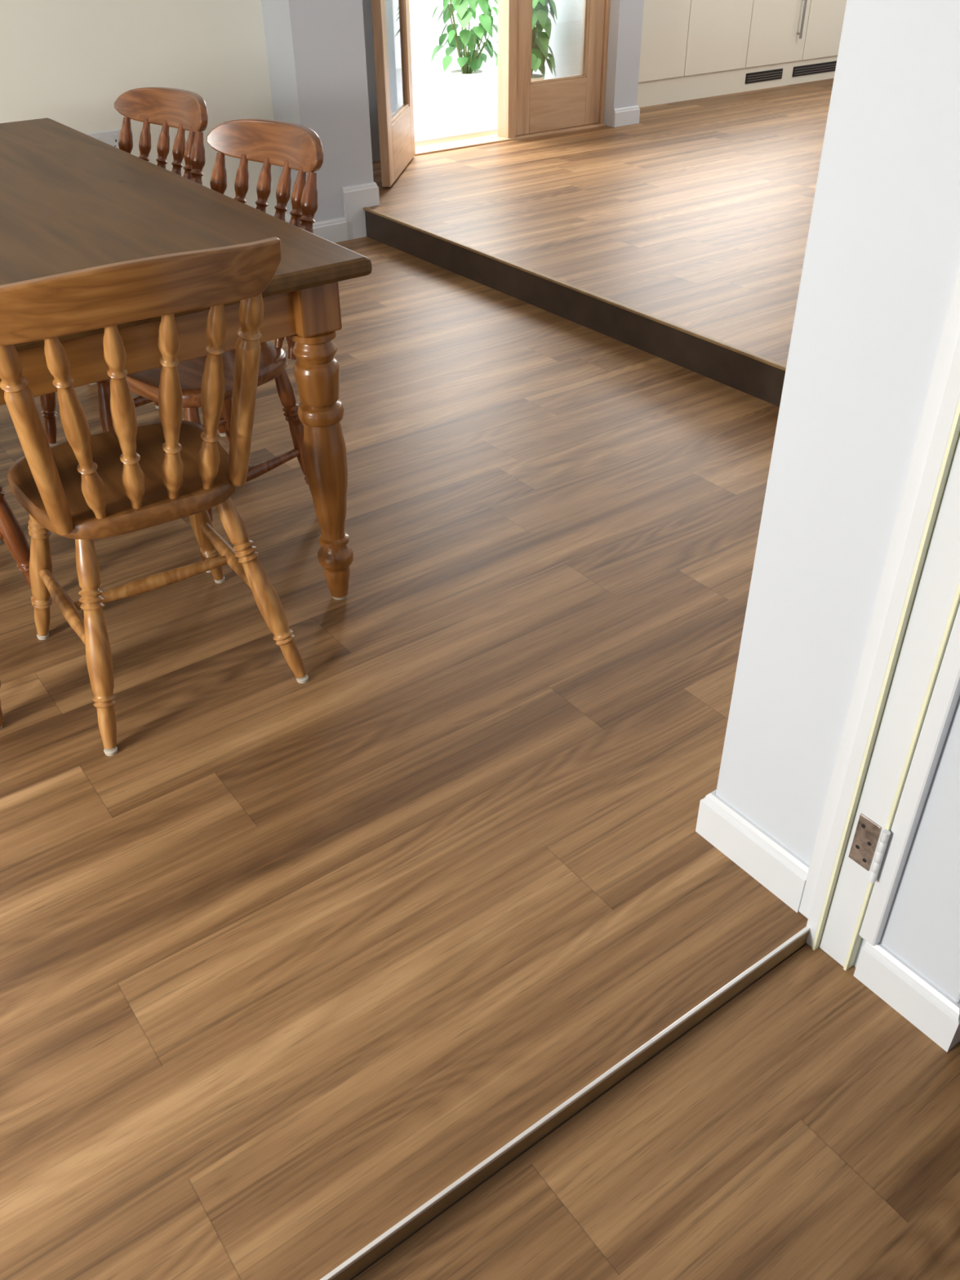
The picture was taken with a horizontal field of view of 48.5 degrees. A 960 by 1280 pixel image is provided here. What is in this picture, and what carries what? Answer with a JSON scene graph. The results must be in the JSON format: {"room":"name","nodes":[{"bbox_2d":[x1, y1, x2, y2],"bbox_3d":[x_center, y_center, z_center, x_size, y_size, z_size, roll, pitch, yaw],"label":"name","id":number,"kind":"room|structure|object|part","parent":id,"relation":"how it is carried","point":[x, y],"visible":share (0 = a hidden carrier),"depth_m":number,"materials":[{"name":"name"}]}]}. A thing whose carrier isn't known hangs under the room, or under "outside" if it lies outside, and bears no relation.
{"room":"dining room","nodes":[
{"label":"dining room","id":0,"kind":"room"},
{"bbox_2d":[0,0,279,214],"bbox_3d":[-2.966,-2.003,3.323,5.000,2.600,0.150,-23,41,-29],"label":"wall","id":1,"kind":"structure","parent":0,"point":[68,63],"depth_m":4.35,"materials":[{"name":"beige paint"}]},
{"bbox_2d":[85,128,120,148],"bbox_3d":[-1.548,-2.066,4.432,0.170,0.090,0.013,-23,41,-29],"label":"wall socket","id":2,"kind":"object","parent":1,"relation":"attached to","point":[110,137],"visible":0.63,"depth_m":4.42,"materials":[{"name":"white plastic"}]},
{"bbox_2d":[261,0,373,222],"bbox_3d":[-0.925,-2.998,4.686,0.350,2.600,0.950,-23,41,-29],"label":"wall","id":3,"kind":"structure","parent":0,"point":[316,50],"depth_m":4.63,"materials":[{"name":"white paint"}]},
{"bbox_2d":[342,182,379,211],"bbox_3d":[-0.792,-2.248,5.217,0.186,0.100,0.826,-23,41,-29],"label":"baseboard","id":4,"kind":"object","parent":3,"relation":"attached to","point":[365,195],"visible":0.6,"depth_m":4.94,"materials":[{"name":"white wood"}]},
{"bbox_2d":[362,0,380,161],"bbox_3d":[-0.154,-3.626,5.553,2.160,2.600,0.140,-23,41,-29],"label":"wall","id":5,"kind":"structure","parent":0,"point":[366,4],"depth_m":5.57,"materials":[{"name":"grey paint"}]},
{"bbox_2d":[371,0,415,186],"bbox_3d":[-0.428,-3.280,4.975,0.045,2.030,0.760,3,36,6],"label":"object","id":6,"kind":"structure","parent":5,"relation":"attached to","point":[378,6],"depth_m":5.09,"materials":[{"name":"brown wood"}]},
{"bbox_2d":[391,106,412,181],"bbox_3d":[-0.428,-3.280,4.975,0.044,2.030,0.530,3,36,6],"label":"rails","id":7,"kind":"object","parent":6,"relation":"attached to","point":[401,126],"visible":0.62,"depth_m":5.47,"materials":[{"name":"brown wood"}]},
{"bbox_2d":[391,0,408,123],"bbox_3d":[-0.428,-3.339,4.933,0.035,1.655,0.530,3,36,6],"label":"beads","id":8,"kind":"object","parent":7,"relation":"attached to","point":[398,113],"visible":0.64,"depth_m":5.46,"materials":[{"name":"brown wood"}]},
{"bbox_2d":[385,0,404,117],"bbox_3d":[-0.428,-3.339,4.933,0.008,1.635,0.510,3,36,6],"label":"glass","id":9,"kind":"object","parent":8,"relation":"attached to","point":[393,29],"visible":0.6,"depth_m":5.30,"materials":[{"name":"glass"}]},
{"bbox_2d":[414,0,610,155],"bbox_3d":[0.118,-3.777,5.675,1.500,2.100,0.160,-23,41,-29],"label":"door frame","id":10,"kind":"structure","parent":5,"relation":"attached to","point":[507,9],"depth_m":6.10,"materials":[{"name":"brown wood"}]},
{"bbox_3d":[0.118,-3.777,5.675,1.500,2.100,0.160,-23,41,-29],"label":"head sill","id":11,"kind":"part","parent":10,"relation":"part of","materials":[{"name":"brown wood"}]},
{"bbox_2d":[515,0,604,135],"bbox_3d":[0.446,-3.911,5.845,0.665,2.030,0.044,-23,41,-29],"label":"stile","id":12,"kind":"object","parent":5,"relation":"attached to","point":[597,7],"visible":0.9,"depth_m":6.22,"materials":[{"name":"brown wood"}]},
{"bbox_2d":[528,77,586,133],"bbox_3d":[0.446,-3.911,5.845,0.435,2.030,0.044,-23,41,-29],"label":"panel","id":13,"kind":"object","parent":12,"relation":"attached to","point":[558,104],"visible":1,"depth_m":6.34,"materials":[{"name":"brown wood"}]},
{"bbox_2d":[529,0,589,84],"bbox_3d":[0.445,-3.970,5.803,0.435,1.655,0.035,-23,41,-29],"label":"beads","id":14,"kind":"object","parent":13,"relation":"attached to","point":[586,2],"visible":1,"depth_m":6.23,"materials":[{"name":"brown wood"}]},
{"bbox_2d":[574,4,586,75],"bbox_3d":[0.445,-3.970,5.803,0.415,1.635,0.008,-23,41,-29],"label":"glass","id":15,"kind":"object","parent":14,"relation":"attached to","point":[579,71],"visible":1,"depth_m":6.31,"materials":[{"name":"clear glass"}]},
{"bbox_2d":[411,54,497,141],"bbox_3d":[-0.497,-3.843,7.856,3.600,0.280,3.500,-23,41,-29],"label":"ground","id":16,"kind":"structure","parent":0,"point":[434,117],"depth_m":7.58,"materials":[{"name":"stone"}]},
{"bbox_2d":[408,0,483,62],"bbox_3d":[-1.768,-5.626,7.960,4.300,2.520,0.200,-23,41,-29],"label":"wall","id":17,"kind":"structure","parent":16,"relation":"on","point":[425,33],"depth_m":9.25,"materials":[{"name":"paint"}]},
{"bbox_2d":[431,0,497,117],"bbox_3d":[-0.077,-3.881,6.936,0.478,0.846,0.487,-23,41,-29],"label":"potted plant","id":18,"kind":"object","parent":16,"relation":"on","point":[466,82],"visible":0.94,"depth_m":6.95,"materials":[{"name":"green plant"}]},
{"bbox_3d":[-0.160,-3.954,6.870,0.095,0.576,0.057,-23,41,-29],"label":"stem","id":19,"kind":"part","parent":18,"relation":"part of","materials":[{"name":"green plant"}]},
{"bbox_3d":[-0.169,-3.920,6.851,0.147,0.543,0.024,-23,41,-29],"label":"stem","id":20,"kind":"part","parent":18,"relation":"part of","materials":[{"name":"green plant"}]},
{"bbox_3d":[-0.148,-3.892,6.872,0.111,0.472,0.012,-23,41,-29],"label":"stem","id":21,"kind":"part","parent":18,"relation":"part of","materials":[{"name":"green plant"}]},
{"bbox_3d":[-0.135,-3.814,6.932,0.088,0.275,0.017,-23,41,-29],"label":"stem","id":22,"kind":"part","parent":18,"relation":"part of","materials":[{"name":"green plant"}]},
{"bbox_3d":[-0.118,-3.841,7.011,0.010,0.228,0.068,-23,41,-29],"label":"stem","id":23,"kind":"part","parent":18,"relation":"part of","materials":[{"name":"green plant"}]},
{"bbox_3d":[-0.093,-3.794,6.895,0.010,0.286,0.132,1,36,2],"label":"stem","id":24,"kind":"part","parent":18,"relation":"part of","materials":[{"name":"green plant"}]},
{"bbox_3d":[-0.088,-3.642,7.105,0.233,0.260,0.233,-23,41,-29],"label":"pot","id":25,"kind":"part","parent":18,"relation":"part of","materials":[{"name":"white ceramic"}]},
{"bbox_3d":[-0.050,-3.796,6.882,0.009,0.305,0.169,-15,38,-19],"label":"stem","id":26,"kind":"part","parent":18,"relation":"part of","materials":[{"name":"green plant"}]},
{"bbox_3d":[-0.023,-3.828,6.910,0.137,0.323,0.010,23,42,29],"label":"stem","id":27,"kind":"part","parent":18,"relation":"part of","materials":[{"name":"green plant"}]},
{"bbox_3d":[0.002,-3.865,6.896,0.091,0.400,0.149,-23,41,-29],"label":"stem","id":28,"kind":"part","parent":18,"relation":"part of","materials":[{"name":"green plant"}]},
{"bbox_3d":[0.009,-3.838,6.949,0.125,0.294,0.120,-23,41,-29],"label":"stem","id":29,"kind":"part","parent":18,"relation":"part of","materials":[{"name":"green plant"}]},
{"bbox_2d":[495,0,556,80],"bbox_3d":[0.294,-3.626,6.486,0.409,0.948,0.404,-23,41,-29],"label":"potted plant","id":30,"kind":"object","parent":16,"relation":"on","point":[540,20],"visible":0.34,"depth_m":6.37,"materials":[{"name":"green plant"}]},
{"bbox_3d":[0.320,-3.624,6.431,0.009,0.469,0.077,-23,41,-29],"label":"stem","id":31,"kind":"part","parent":30,"relation":"part of","materials":[{"name":"green plant"}]},
{"bbox_3d":[0.326,-3.580,6.434,0.020,0.396,0.122,-23,41,-29],"label":"stem","id":32,"kind":"part","parent":30,"relation":"part of","materials":[{"name":"green plant"}]},
{"bbox_3d":[0.290,-3.361,6.672,0.212,0.300,0.212,-23,41,-29],"label":"pot","id":33,"kind":"part","parent":30,"relation":"part of","materials":[{"name":"white ceramic"}]},
{"bbox_2d":[0,236,959,1279],"bbox_3d":[-0.795,0.544,1.795,5.255,0.200,6.800,-23,41,-29],"label":"floor","id":34,"kind":"structure","parent":0,"point":[284,964],"depth_m":1.79,"materials":[{"name":"laminate"}]},
{"bbox_2d":[0,485,31,588],"bbox_3d":[-1.341,-0.447,2.227,0.545,0.918,0.396,-25,42,-30],"label":"dining chair","id":35,"kind":"object","parent":34,"relation":"on","point":[11,532],"visible":0.67,"depth_m":2.39,"materials":[{"name":"brown wood"}]},
{"bbox_2d":[39,87,226,445],"bbox_3d":[-0.990,-1.008,3.007,0.396,0.918,0.545,26,43,32],"label":"dining chair","id":36,"kind":"object","parent":34,"relation":"on","point":[181,109],"visible":0.27,"depth_m":2.94,"materials":[{"name":"brown wood"}]},
{"bbox_3d":[-1.257,-0.766,3.086,0.082,0.416,0.047,-12,37,-16],"label":"leg","id":37,"kind":"part","parent":36,"relation":"part of","materials":[{"name":"brown wood"}]},
{"bbox_3d":[-1.023,-0.651,2.920,0.047,0.416,0.082,6,36,10],"label":"leg","id":38,"kind":"part","parent":36,"relation":"part of","materials":[{"name":"brown wood"}]},
{"bbox_3d":[-1.028,-1.276,3.073,0.047,0.408,0.138,26,43,32],"label":"post","id":39,"kind":"part","parent":36,"relation":"part of","materials":[{"name":"brown wood"}]},
{"bbox_3d":[-0.846,-1.445,2.905,0.396,0.092,0.093,26,43,32],"label":"crest rail","id":40,"kind":"part","parent":36,"relation":"part of","materials":[{"name":"brown wood"}]},
{"bbox_3d":[-0.778,-1.153,2.897,0.047,0.408,0.138,26,43,32],"label":"post","id":41,"kind":"part","parent":36,"relation":"part of","materials":[{"name":"brown wood"}]},
{"bbox_3d":[-0.820,-0.796,3.121,0.097,0.417,0.046,-14,38,-17],"label":"leg","id":42,"kind":"part","parent":36,"relation":"part of","materials":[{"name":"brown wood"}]},
{"bbox_2d":[0,236,308,755],"bbox_3d":[-0.660,-0.319,2.035,0.516,0.922,0.570,-21,40,-26],"label":"dining chair","id":43,"kind":"object","parent":34,"relation":"on","point":[131,477],"visible":1,"depth_m":1.86,"materials":[{"name":"brown wood"}]},
{"bbox_3d":[-0.730,-0.328,1.745,0.042,0.408,0.151,-9,36,-11],"label":"post","id":44,"kind":"part","parent":43,"relation":"part of","materials":[{"name":"brown wood"}]},
{"bbox_3d":[-0.929,-0.175,2.255,0.133,0.419,0.047,9,37,13],"label":"leg","id":45,"kind":"part","parent":43,"relation":"part of","materials":[{"name":"brown wood"}]},
{"bbox_3d":[-0.722,-0.002,2.009,0.047,0.421,0.163,-2,36,-1],"label":"leg","id":46,"kind":"part","parent":43,"relation":"part of","materials":[{"name":"brown wood"}]},
{"bbox_3d":[-0.691,-0.321,2.092,0.407,0.040,0.385,-21,40,-26],"label":"seat","id":47,"kind":"part","parent":43,"relation":"part of","materials":[{"name":"brown wood"}]},
{"bbox_3d":[-0.530,-0.536,1.632,0.516,0.102,0.088,-21,40,-26],"label":"crest rail","id":48,"kind":"part","parent":43,"relation":"part of","materials":[{"name":"brown wood"}]},
{"bbox_3d":[-0.638,-0.289,2.409,0.047,0.419,0.133,4,36,6],"label":"leg","id":49,"kind":"part","parent":43,"relation":"part of","materials":[{"name":"brown wood"}]},
{"bbox_3d":[-0.422,-0.448,1.908,0.151,0.408,0.042,24,42,30],"label":"post","id":50,"kind":"part","parent":43,"relation":"part of","materials":[{"name":"brown wood"}]},
{"bbox_3d":[-0.443,-0.110,2.156,0.163,0.421,0.047,15,38,21],"label":"leg","id":51,"kind":"part","parent":43,"relation":"part of","materials":[{"name":"brown wood"}]},
{"bbox_2d":[0,117,372,729],"bbox_3d":[-1.142,-0.672,2.645,0.960,0.795,1.880,-23,41,-29],"label":"dining table","id":52,"kind":"object","parent":34,"relation":"on","point":[71,199],"visible":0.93,"depth_m":2.20,"materials":[{"name":"brown wood"}]},
{"bbox_3d":[-0.979,-0.090,1.950,0.098,0.637,0.098,-23,41,-29],"label":"leg","id":53,"kind":"part","parent":52,"relation":"part of","materials":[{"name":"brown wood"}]},
{"bbox_3d":[-0.335,-0.370,2.333,0.098,0.637,0.098,-23,41,-29],"label":"leg","id":54,"kind":"part","parent":52,"relation":"part of","materials":[{"name":"brown wood"}]},
{"bbox_2d":[109,118,323,572],"bbox_3d":[-0.628,-0.725,2.605,0.396,0.918,0.545,26,43,32],"label":"dining chair","id":55,"kind":"object","parent":34,"relation":"on","point":[288,145],"visible":0.41,"depth_m":2.53,"materials":[{"name":"brown wood"}]},
{"bbox_3d":[-0.680,-0.666,2.573,0.387,0.040,0.370,26,43,32],"label":"seat","id":56,"kind":"part","parent":55,"relation":"part of","materials":[{"name":"brown wood"}]},
{"bbox_3d":[-0.661,-0.367,2.519,0.047,0.416,0.082,6,36,10],"label":"leg","id":57,"kind":"part","parent":55,"relation":"part of","materials":[{"name":"brown wood"}]},
{"bbox_3d":[-0.667,-0.993,2.671,0.047,0.408,0.138,26,43,32],"label":"post","id":58,"kind":"part","parent":55,"relation":"part of","materials":[{"name":"brown wood"}]},
{"bbox_3d":[-0.681,-0.623,2.877,0.046,0.417,0.097,7,36,11],"label":"leg","id":59,"kind":"part","parent":55,"relation":"part of","materials":[{"name":"brown wood"}]},
{"bbox_3d":[-0.484,-1.161,2.504,0.396,0.092,0.093,26,43,32],"label":"crest rail","id":60,"kind":"part","parent":55,"relation":"part of","materials":[{"name":"brown wood"}]},
{"bbox_3d":[-0.458,-0.513,2.720,0.097,0.417,0.046,-14,38,-17],"label":"leg","id":61,"kind":"part","parent":55,"relation":"part of","materials":[{"name":"brown wood"}]},
{"bbox_3d":[-0.417,-0.870,2.495,0.047,0.408,0.138,26,43,32],"label":"post","id":62,"kind":"part","parent":55,"relation":"part of","materials":[{"name":"brown wood"}]},
{"bbox_2d":[271,213,353,243],"bbox_3d":[-2.762,-1.083,3.840,5.180,0.100,0.266,-23,41,-29],"label":"baseboard","id":63,"kind":"object","parent":34,"relation":"on","point":[335,230],"visible":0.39,"depth_m":4.94,"materials":[{"name":"white wood"}]},
{"bbox_2d":[343,208,366,239],"bbox_3d":[-0.584,-1.951,4.997,0.103,0.130,0.015,-23,41,-29],"label":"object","id":64,"kind":"object","parent":34,"relation":"on","point":[357,217],"visible":1,"depth_m":4.99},
{"bbox_2d":[320,925,809,1279],"bbox_3d":[-0.146,0.770,1.325,1.692,0.038,0.006,-23,41,-29],"label":"threshold strip","id":65,"kind":"object","parent":34,"relation":"attached to","point":[378,1247],"depth_m":1.47,"materials":[{"name":"metal"}]},
{"bbox_2d":[368,78,833,365],"bbox_3d":[2.619,-2.335,5.661,5.933,0.330,4.823,-23,41,-29],"label":"platform","id":66,"kind":"object","parent":34,"relation":"on","point":[695,215],"visible":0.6,"depth_m":5.00,"materials":[{"name":"wood"}]},
{"bbox_2d":[363,207,786,406],"bbox_3d":[0.551,-1.116,3.811,0.022,0.132,3.700,-23,41,-29],"label":"step","id":67,"kind":"structure","parent":66,"relation":"attached to","point":[761,377],"depth_m":3.94,"materials":[{"name":"brown wood"}]},
{"bbox_2d":[636,0,846,107],"bbox_3d":[1.981,-4.507,7.649,3.500,0.900,0.682,-23,41,-29],"label":"base cabinet","id":68,"kind":"object","parent":66,"relation":"on","point":[691,49],"visible":0.54,"depth_m":7.29,"materials":[{"name":"laminate"}]},
{"bbox_3d":[1.118,-3.971,6.818,0.594,0.704,0.030,-23,41,-29],"label":"door panel","id":69,"kind":"part","parent":68,"relation":"part of","materials":[{"name":"beige wood"}]},
{"bbox_3d":[1.601,-4.181,7.105,0.594,0.704,0.030,-23,41,-29],"label":"door panel","id":70,"kind":"part","parent":68,"relation":"part of","materials":[{"name":"beige wood"}]},
{"bbox_2d":[745,68,782,84],"bbox_3d":[2.025,-4.018,7.597,0.380,0.065,0.006,-23,41,-29],"label":"vent","id":71,"kind":"object","parent":68,"relation":"attached to","point":[753,76],"depth_m":7.60,"materials":[{"name":"metal"}]},
{"bbox_3d":[2.084,-4.391,7.392,0.594,0.704,0.030,-23,41,-29],"label":"door panel","id":72,"kind":"part","parent":68,"relation":"part of","materials":[{"name":"beige wood"}]},
{"bbox_3d":[2.274,-4.382,7.497,0.018,0.270,0.018,-23,41,-29],"label":"handle","id":73,"kind":"part","parent":68,"relation":"part of","materials":[{"name":"metal"}]},
{"bbox_2d":[791,61,836,76],"bbox_3d":[2.484,-4.218,7.870,0.520,0.065,0.006,-23,41,-29],"label":"vent","id":74,"kind":"object","parent":68,"relation":"attached to","point":[799,68],"depth_m":7.85,"materials":[{"name":"metal"}]},
{"bbox_3d":[2.568,-4.601,7.678,0.594,0.704,0.030,-23,41,-29],"label":"door panel","id":75,"kind":"part","parent":68,"relation":"part of","materials":[{"name":"beige wood"}]},
{"bbox_2d":[532,0,644,126],"bbox_3d":[0.580,-4.204,6.352,0.190,2.600,1.020,-23,41,-29],"label":"wall","id":76,"kind":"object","parent":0,"point":[625,22],"depth_m":6.45,"materials":[{"name":"white paint"}]},
{"bbox_2d":[715,0,959,1003],"bbox_3d":[3.556,-1.752,2.881,7.490,2.600,0.485,-23,41,-29],"label":"wall","id":77,"kind":"structure","parent":0,"point":[882,258],"depth_m":1.35,"materials":[{"name":"white paint"}]},
{"bbox_2d":[695,789,809,912],"bbox_3d":[1.056,0.090,2.149,1.506,0.095,0.229,-23,41,-29],"label":"baseboard","id":78,"kind":"structure","parent":77,"relation":"attached to","point":[769,862],"depth_m":1.78,"materials":[{"name":"white wood"}]},
{"bbox_2d":[798,262,959,919],"bbox_3d":[0.525,-0.386,1.142,0.016,2.050,0.028,-23,41,-29],"label":"trim","id":79,"kind":"structure","parent":77,"relation":"attached to","point":[951,329],"depth_m":1.35,"materials":[{"name":"white wood"}]},
{"bbox_2d":[806,333,959,950],"bbox_3d":[0.535,-0.357,1.131,0.028,2.085,0.026,-23,41,-29],"label":"door frame","id":80,"kind":"structure","parent":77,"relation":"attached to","point":[951,397],"depth_m":1.37,"materials":[{"name":"white wood"}]},
{"bbox_3d":[0.540,-0.351,1.124,0.025,2.085,0.004,-23,41,-29],"label":"stop edge","id":81,"kind":"part","parent":80,"relation":"part of","materials":[{"name":"white wood"}]},
{"bbox_2d":[819,435,959,967],"bbox_3d":[0.560,-0.336,1.102,0.031,2.085,0.063,-23,41,-29],"label":"lining","id":82,"kind":"object","parent":77,"relation":"attached to","point":[940,579],"depth_m":1.42,"materials":[{"name":"white paint"}]},
{"bbox_3d":[0.561,0.295,1.556,0.003,0.090,0.036,-23,41,-29],"label":"plate","id":83,"kind":"part","parent":82,"relation":"part of","materials":[{"name":"metal"}]},
{"bbox_3d":[0.566,0.300,1.549,0.011,0.100,0.054,-15,38,-19],"label":"door hinge","id":84,"kind":"part","parent":82,"relation":"part of","materials":[{"name":"metal"}]},
{"bbox_2d":[843,580,959,970],"bbox_3d":[0.578,-0.327,1.090,0.020,2.085,0.006,-23,41,-29],"label":"lining edge","id":85,"kind":"object","parent":77,"relation":"attached to","point":[856,939],"visible":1,"depth_m":1.42,"materials":[{"name":"white wood"}]},
{"bbox_2d":[853,941,959,1052],"bbox_3d":[1.246,0.271,1.963,1.506,0.085,0.168,-23,41,-29],"label":"baseboard","id":86,"kind":"structure","parent":77,"relation":"attached to","point":[920,1002],"depth_m":1.60,"materials":[{"name":"white wood"}]},
{"bbox_2d":[858,604,959,946],"bbox_3d":[0.589,-0.354,1.055,0.018,2.000,0.030,-23,41,-29],"label":"trim","id":87,"kind":"structure","parent":77,"relation":"attached to","point":[945,695],"depth_m":1.44,"materials":[{"name":"white paint"}]},
{"bbox_3d":[1.731,-5.127,7.626,3.530,2.600,0.150,-23,41,-29],"label":"wall","id":88,"kind":"structure","parent":0,"visible":0},
{"bbox_2d":[613,105,639,127],"bbox_3d":[0.788,-3.306,6.675,0.206,0.100,0.396,-23,41,-29],"label":"baseboard","id":89,"kind":"structure","parent":88,"relation":"attached to","point":[630,115],"depth_m":6.54,"materials":[{"name":"white wood"}]}
]}

